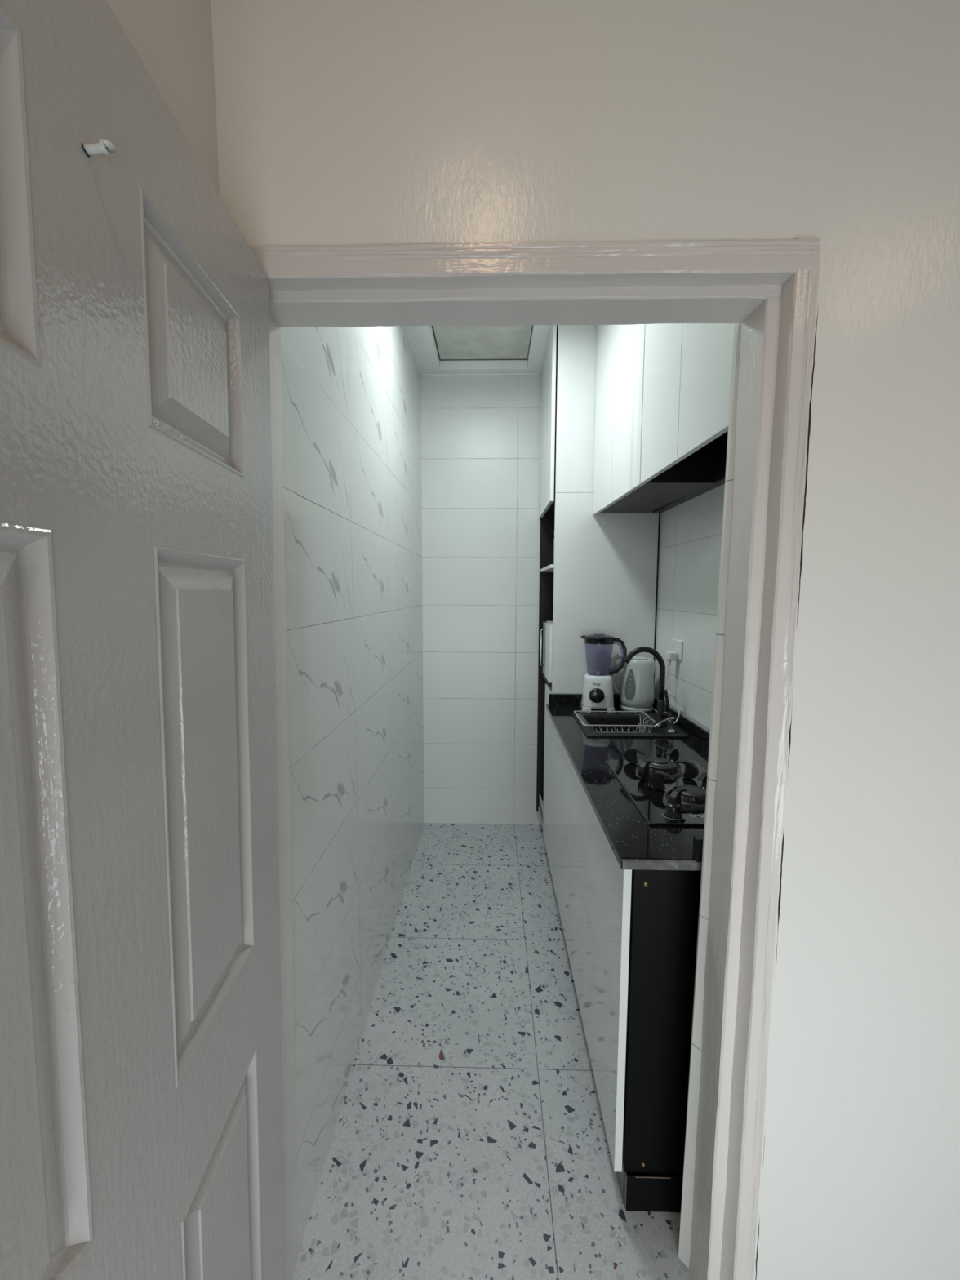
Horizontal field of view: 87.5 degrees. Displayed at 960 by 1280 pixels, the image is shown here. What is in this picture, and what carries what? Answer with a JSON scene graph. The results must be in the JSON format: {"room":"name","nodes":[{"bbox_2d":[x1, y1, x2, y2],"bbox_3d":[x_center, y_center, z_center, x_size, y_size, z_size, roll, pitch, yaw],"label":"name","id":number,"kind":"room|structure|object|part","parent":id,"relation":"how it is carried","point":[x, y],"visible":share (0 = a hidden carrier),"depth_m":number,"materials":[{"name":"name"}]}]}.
{"room":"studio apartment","nodes":[
{"label":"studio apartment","id":0,"kind":"room"},
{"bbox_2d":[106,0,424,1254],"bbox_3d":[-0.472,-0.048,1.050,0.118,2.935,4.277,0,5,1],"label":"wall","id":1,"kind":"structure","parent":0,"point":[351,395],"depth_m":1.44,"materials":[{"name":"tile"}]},
{"bbox_2d":[404,325,540,375],"bbox_3d":[-0.022,-1.506,1.980,0.727,0.006,2.127,0,5,1],"label":"trim","id":2,"kind":"structure","parent":1,"relation":"attached to","point":[404,326],"depth_m":3.03,"materials":[{"name":"white paint"}]},
{"bbox_2d":[420,356,541,824],"bbox_3d":[0.277,-0.253,3.212,1.482,2.935,0.100,0,5,1],"label":"wall","id":3,"kind":"structure","parent":0,"point":[480,434],"depth_m":3.17,"materials":[{"name":"tile"}]},
{"bbox_2d":[405,324,557,373],"bbox_3d":[0.257,-1.581,2.003,1.482,0.140,2.253,0,5,1],"label":"ceiling","id":4,"kind":"structure","parent":0,"point":[423,339],"depth_m":2.89,"materials":[{"name":"white paint"}]},
{"bbox_2d":[433,325,532,359],"bbox_3d":[0.015,-1.634,2.671,0.511,0.012,0.568,0,5,1],"label":"ceiling hatch","id":5,"kind":"object","parent":4,"relation":"attached to","point":[453,342],"visible":0.64,"depth_m":2.76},
{"bbox_2d":[292,822,691,1279],"bbox_3d":[0.941,1.460,1.162,2.955,0.080,4.477,0,5,1],"label":"floor","id":6,"kind":"structure","parent":0,"point":[469,1141],"depth_m":1.48,"materials":[{"name":"tile"}]},
{"bbox_2d":[547,718,571,948],"bbox_3d":[0.623,0.801,2.303,0.530,0.817,0.690,0,5,1],"label":"base cabinet","id":7,"kind":"object","parent":6,"relation":"on","point":[560,764],"visible":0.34,"depth_m":2.24,"materials":[{"name":"white laminate"}]},
{"bbox_3d":[0.372,0.783,2.546,0.019,0.804,0.212,0,5,1],"label":"cabinet door","id":8,"kind":"part","parent":7,"relation":"part of","materials":[{"name":"white plastic"}]},
{"bbox_2d":[536,324,660,855],"bbox_3d":[0.633,-0.216,2.851,0.553,2.732,0.599,0,5,1],"label":"tall cabinet","id":9,"kind":"object","parent":6,"relation":"on","point":[602,578],"visible":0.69,"depth_m":2.54,"materials":[{"name":"white laminate"}]},
{"bbox_2d":[537,794,543,829],"bbox_3d":[0.508,1.058,3.106,0.268,0.108,0.274,0,5,1],"label":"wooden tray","id":10,"kind":"object","parent":9,"relation":"in","point":[540,808],"visible":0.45,"depth_m":3.12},
{"bbox_2d":[538,800,542,822],"bbox_3d":[0.506,1.068,3.103,0.255,0.090,0.265,0,5,1],"label":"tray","id":11,"kind":"object","parent":10,"relation":"on","point":[540,804],"depth_m":3.11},
{"bbox_3d":[0.372,-1.164,2.916,0.018,0.856,0.302,0,5,1],"label":"cabinet door","id":12,"kind":"part","parent":9,"relation":"part of","materials":[{"name":"white laminate"}]},
{"bbox_2d":[540,621,552,683],"bbox_3d":[0.506,0.067,2.777,0.312,0.325,0.332,0,5,1],"label":"microwave oven","id":13,"kind":"object","parent":9,"relation":"in","point":[547,629],"visible":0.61,"depth_m":2.71,"materials":[{"name":"white plastic"}]},
{"bbox_3d":[0.363,0.044,2.935,0.018,0.226,0.008,0,5,1],"label":"door pull","id":14,"kind":"part","parent":13,"relation":"part of","materials":[{"name":"silver metal"}]},
{"bbox_3d":[0.376,0.048,2.881,0.016,0.305,0.128,0,5,1],"label":"oven door","id":15,"kind":"part","parent":13,"relation":"part of","materials":[{"name":"black plastic"}]},
{"bbox_3d":[0.372,0.064,2.715,0.016,0.305,0.202,0,5,1],"label":"control panel","id":16,"kind":"part","parent":13,"relation":"part of","materials":[{"name":"white plastic"}]},
{"bbox_2d":[540,564,553,572],"bbox_3d":[0.626,-0.403,2.834,0.518,0.018,0.552,0,5,1],"label":"shelf","id":17,"kind":"object","parent":9,"relation":"attached to","point":[549,568],"depth_m":2.84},
{"bbox_3d":[0.377,0.711,2.779,0.018,0.899,0.258,0,5,1],"label":"cabinet door","id":18,"kind":"part","parent":9,"relation":"part of","materials":[{"name":"white plastic"}]},
{"bbox_3d":[0.365,-1.135,2.617,0.018,0.856,0.295,0,5,1],"label":"cabinet door","id":19,"kind":"part","parent":9,"relation":"part of","materials":[{"name":"white laminate"}]},
{"bbox_2d":[552,539,554,564],"bbox_3d":[0.412,-0.477,2.593,0.068,0.175,0.068,0,5,1],"label":"storage jar","id":20,"kind":"object","parent":9,"relation":"on","point":[553,540],"visible":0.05,"depth_m":2.58,"materials":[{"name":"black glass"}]},
{"bbox_3d":[0.635,-0.188,2.564,0.517,2.732,0.018,0,5,1],"label":"panel","id":21,"kind":"part","parent":9,"relation":"part of","materials":[{"name":"white laminate"}]},
{"bbox_2d":[567,764,701,1173],"bbox_3d":[0.606,0.871,1.575,0.530,0.817,0.774,0,5,1],"label":"base cabinet","id":22,"kind":"object","parent":6,"relation":"on","point":[632,934],"visible":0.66,"depth_m":1.22,"materials":[{"name":"white laminate"}]},
{"bbox_3d":[0.355,0.856,1.790,0.019,0.804,0.352,0,5,1],"label":"cabinet door","id":23,"kind":"part","parent":22,"relation":"part of","materials":[{"name":"white plastic"}]},
{"bbox_3d":[0.346,0.892,1.405,0.019,0.804,0.415,0,5,1],"label":"cabinet door","id":24,"kind":"part","parent":22,"relation":"part of","materials":[{"name":"white plastic"}]},
{"bbox_2d":[546,693,710,871],"bbox_3d":[0.604,0.390,1.843,0.556,0.084,1.527,0,5,1],"label":"countertop","id":25,"kind":"structure","parent":22,"relation":"on","point":[635,844],"depth_m":1.57,"materials":[{"name":"black stone"}]},
{"bbox_2d":[580,634,626,713],"bbox_3d":[0.617,0.158,2.478,0.241,0.380,0.172,1,6,7],"label":"blender","id":26,"kind":"object","parent":25,"relation":"on","point":[597,686],"visible":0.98,"depth_m":2.43,"materials":[{"name":"white plastic"}]},
{"bbox_3d":[0.565,0.270,2.421,0.074,0.074,0.024,1,6,7],"label":"speed knob","id":27,"kind":"part","parent":26,"relation":"part of","materials":[{"name":"black plastic"}]},
{"bbox_3d":[0.587,0.249,2.498,0.156,0.158,0.156,1,6,7],"label":"motor","id":28,"kind":"part","parent":26,"relation":"part of","materials":[{"name":"white plastic"}]},
{"bbox_3d":[0.587,-0.004,2.473,0.151,0.039,0.151,-4,7,-34],"label":"lid","id":29,"kind":"part","parent":26,"relation":"part of","materials":[{"name":"black plastic"}]},
{"bbox_2d":[572,712,689,737],"bbox_3d":[0.642,0.461,2.214,0.411,0.190,0.377,0,5,1],"label":"sink","id":30,"kind":"object","parent":25,"relation":"in","point":[592,718],"visible":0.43,"depth_m":2.33,"materials":[{"name":"black"}]},
{"bbox_2d":[573,711,660,733],"bbox_3d":[0.610,0.395,2.274,0.332,0.088,0.260,0,5,1],"label":"basket","id":31,"kind":"object","parent":30,"relation":"in","point":[628,712],"visible":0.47,"depth_m":2.25,"materials":[{"name":"metal"}]},
{"bbox_2d":[654,716,676,733],"bbox_3d":[0.762,0.349,2.070,0.099,0.062,0.039,0,5,-2],"label":"soap dispenser","id":32,"kind":"object","parent":30,"relation":"on","point":[671,730],"visible":1,"depth_m":2.06,"materials":[{"name":"silver metal"}]},
{"bbox_3d":[0.753,0.339,2.061,0.082,0.040,0.009,-1,6,-13],"label":"pump spout","id":33,"kind":"part","parent":32,"relation":"part of","materials":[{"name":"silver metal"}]},
{"bbox_2d":[608,653,654,712],"bbox_3d":[0.766,0.209,2.499,0.203,0.273,0.162,-1,6,-11],"label":"kettle","id":34,"kind":"object","parent":25,"relation":"on","point":[636,693],"visible":0.91,"depth_m":2.44,"materials":[{"name":"plastic"}]},
{"bbox_3d":[0.701,0.179,2.533,0.101,0.219,0.026,2,6,21],"label":"handle","id":35,"kind":"part","parent":34,"relation":"part of","materials":[{"name":"plastic"}]},
{"bbox_3d":[0.786,0.086,2.490,0.104,0.010,0.104,2,6,21],"label":"lid","id":36,"kind":"part","parent":34,"relation":"part of","materials":[{"name":"plastic"}]},
{"bbox_2d":[653,651,679,724],"bbox_3d":[0.856,0.206,2.293,0.064,0.315,0.384,1,6,9],"label":"plug","id":37,"kind":"object","parent":34,"relation":"attached to","point":[670,655],"visible":0.72,"depth_m":2.24,"materials":[{"name":"white plastic"}]},
{"bbox_2d":[623,646,671,726],"bbox_3d":[0.717,0.200,2.151,0.200,0.342,0.075,0,5,1],"label":"tap","id":38,"kind":"object","parent":25,"relation":"on","point":[662,713],"visible":0.98,"depth_m":2.15,"materials":[{"name":"black metal"}]},
{"bbox_3d":[0.707,0.149,2.159,0.179,0.242,0.024,0,5,1],"label":"spout","id":39,"kind":"part","parent":38,"relation":"part of","materials":[{"name":"black metal"}]},
{"bbox_2d":[654,699,666,726],"bbox_3d":[0.784,0.313,2.173,0.050,0.113,0.050,0,5,1],"label":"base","id":40,"kind":"object","parent":38,"relation":"on","point":[661,712],"depth_m":2.16,"materials":[{"name":"black metal"}]},
{"bbox_3d":[0.799,0.261,2.139,0.017,0.099,0.034,-2,6,-20],"label":"lever","id":41,"kind":"part","parent":38,"relation":"part of","materials":[{"name":"black metal"}]},
{"bbox_2d":[605,747,707,826],"bbox_3d":[0.582,0.413,1.486,0.308,0.060,0.480,0,5,1],"label":"gas hob","id":42,"kind":"object","parent":25,"relation":"in","point":[672,792],"visible":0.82,"depth_m":1.46,"materials":[{"name":"black glass"}]},
{"bbox_2d":[636,763,682,778],"bbox_3d":[0.581,0.420,1.625,0.141,0.006,0.141,0,5,1],"label":"burner","id":43,"kind":"object","parent":42,"relation":"on","point":[677,772],"depth_m":1.58,"materials":[{"name":"metal"}]},
{"bbox_3d":[0.581,0.412,1.624,0.096,0.017,0.096,0,5,1],"label":"burner","id":44,"kind":"part","parent":42,"relation":"part of","materials":[{"name":"metal"}]},
{"bbox_3d":[0.501,0.439,1.299,0.043,0.030,0.043,0,5,1],"label":"control knob","id":45,"kind":"part","parent":42,"relation":"part of","materials":[{"name":"black plastic"}]},
{"bbox_2d":[669,791,705,806],"bbox_3d":[0.591,0.442,1.401,0.117,0.006,0.117,0,5,1],"label":"burner","id":46,"kind":"object","parent":42,"relation":"on","point":[686,801],"depth_m":1.36,"materials":[{"name":"metal"}]},
{"bbox_3d":[0.591,0.433,1.400,0.080,0.017,0.080,0,5,1],"label":"burner","id":47,"kind":"part","parent":42,"relation":"part of","materials":[{"name":"metal"}]},
{"bbox_3d":[0.609,0.905,1.199,0.506,0.815,0.018,0,5,1],"label":"panel","id":48,"kind":"part","parent":22,"relation":"part of","materials":[{"name":"black plastic"}]},
{"bbox_2d":[616,1164,683,1212],"bbox_3d":[0.632,1.265,2.244,0.504,0.097,2.046,0,5,1],"label":"plinth","id":49,"kind":"object","parent":6,"relation":"on","point":[639,1191],"visible":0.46,"depth_m":1.23,"materials":[{"name":"black plastic"}]},
{"bbox_2d":[211,0,959,1279],"bbox_3d":[0.944,-0.015,0.939,2.755,2.900,0.134,0,5,1],"label":"wall","id":50,"kind":"structure","parent":0,"point":[340,122],"depth_m":0.83,"materials":[{"name":"beige paint"}]},
{"bbox_2d":[249,236,821,1279],"bbox_3d":[0.060,0.382,0.978,0.991,2.097,0.125,0,5,1],"label":"trim","id":51,"kind":"structure","parent":50,"relation":"attached to","point":[770,287],"depth_m":0.90,"materials":[{"name":"white wood"}]},
{"bbox_2d":[0,0,286,1279],"bbox_3d":[-0.341,0.452,0.512,0.113,2.030,0.860,1,6,-3],"label":"door","id":52,"kind":"structure","parent":51,"relation":"in","point":[142,1124],"depth_m":0.48,"materials":[{"name":"grey wood"}]},
{"bbox_3d":[-0.340,-0.306,0.247,0.042,0.228,0.236,1,6,-3],"label":"raised panel","id":53,"kind":"part","parent":52,"relation":"part of","materials":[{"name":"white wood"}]},
{"bbox_3d":[-0.351,0.236,0.299,0.042,0.622,0.236,1,6,-3],"label":"raised panel","id":54,"kind":"part","parent":52,"relation":"part of","materials":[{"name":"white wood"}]},
{"bbox_3d":[-0.362,-0.342,0.615,0.042,0.228,0.235,1,6,-3],"label":"raised panel","id":55,"kind":"part","parent":52,"relation":"part of","materials":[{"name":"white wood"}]},
{"bbox_3d":[-0.373,0.200,0.667,0.042,0.622,0.235,1,6,-3],"label":"raised panel","id":56,"kind":"part","parent":52,"relation":"part of","materials":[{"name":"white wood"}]},
{"bbox_3d":[-0.389,0.948,0.740,0.042,0.532,0.235,1,6,-3],"label":"raised panel","id":57,"kind":"part","parent":52,"relation":"part of","materials":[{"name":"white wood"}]},
{"bbox_2d":[653,483,724,728],"bbox_3d":[0.942,-0.142,2.076,0.100,2.935,2.153,0,5,1],"label":"wall","id":58,"kind":"structure","parent":0,"point":[691,531],"depth_m":2.12,"materials":[{"name":"tile"}]},
{"bbox_2d":[592,324,712,515],"bbox_3d":[0.706,-1.052,2.111,0.275,0.925,0.722,0,5,-1],"label":"upper cabinet","id":59,"kind":"object","parent":58,"relation":"attached to","point":[618,488],"visible":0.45,"depth_m":2.07,"materials":[{"name":"white laminate"}]},
{"bbox_3d":[0.576,-1.071,2.299,0.018,0.925,0.338,0,5,-1],"label":"cabinet door","id":60,"kind":"part","parent":59,"relation":"part of","materials":[{"name":"white laminate"}]},
{"bbox_3d":[0.580,-1.036,1.939,0.018,0.925,0.379,0,5,-1],"label":"cabinet door","id":61,"kind":"part","parent":59,"relation":"part of","materials":[{"name":"white laminate"}]},
{"bbox_2d":[671,638,683,660],"bbox_3d":[0.890,0.042,2.270,0.012,0.086,0.124,0,5,1],"label":"wall socket","id":62,"kind":"object","parent":58,"relation":"attached to","point":[677,646],"visible":0.86,"depth_m":2.24,"materials":[{"name":"white plastic"}]},
{"bbox_2d":[640,323,734,484],"bbox_3d":[0.713,-0.982,1.381,0.275,0.925,0.760,0,5,-1],"label":"upper cabinet","id":63,"kind":"object","parent":58,"relation":"attached to","point":[687,378],"visible":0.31,"depth_m":1.48,"materials":[{"name":"white laminate"}]},
{"bbox_3d":[0.583,-1.002,1.580,0.018,0.925,0.327,0,5,-1],"label":"cabinet door","id":64,"kind":"part","parent":63,"relation":"part of","materials":[{"name":"white laminate"}]},
{"bbox_2d":[652,479,724,513],"bbox_3d":[0.864,-0.567,1.735,0.044,0.014,1.548,0,5,1],"label":"strip","id":65,"kind":"object","parent":63,"relation":"attached to","point":[667,507],"visible":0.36,"depth_m":2.09,"materials":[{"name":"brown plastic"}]},
{"bbox_3d":[0.586,-0.966,1.209,0.018,0.925,0.413,0,5,-1],"label":"cabinet door","id":66,"kind":"part","parent":63,"relation":"part of","materials":[{"name":"white laminate"}]}
]}

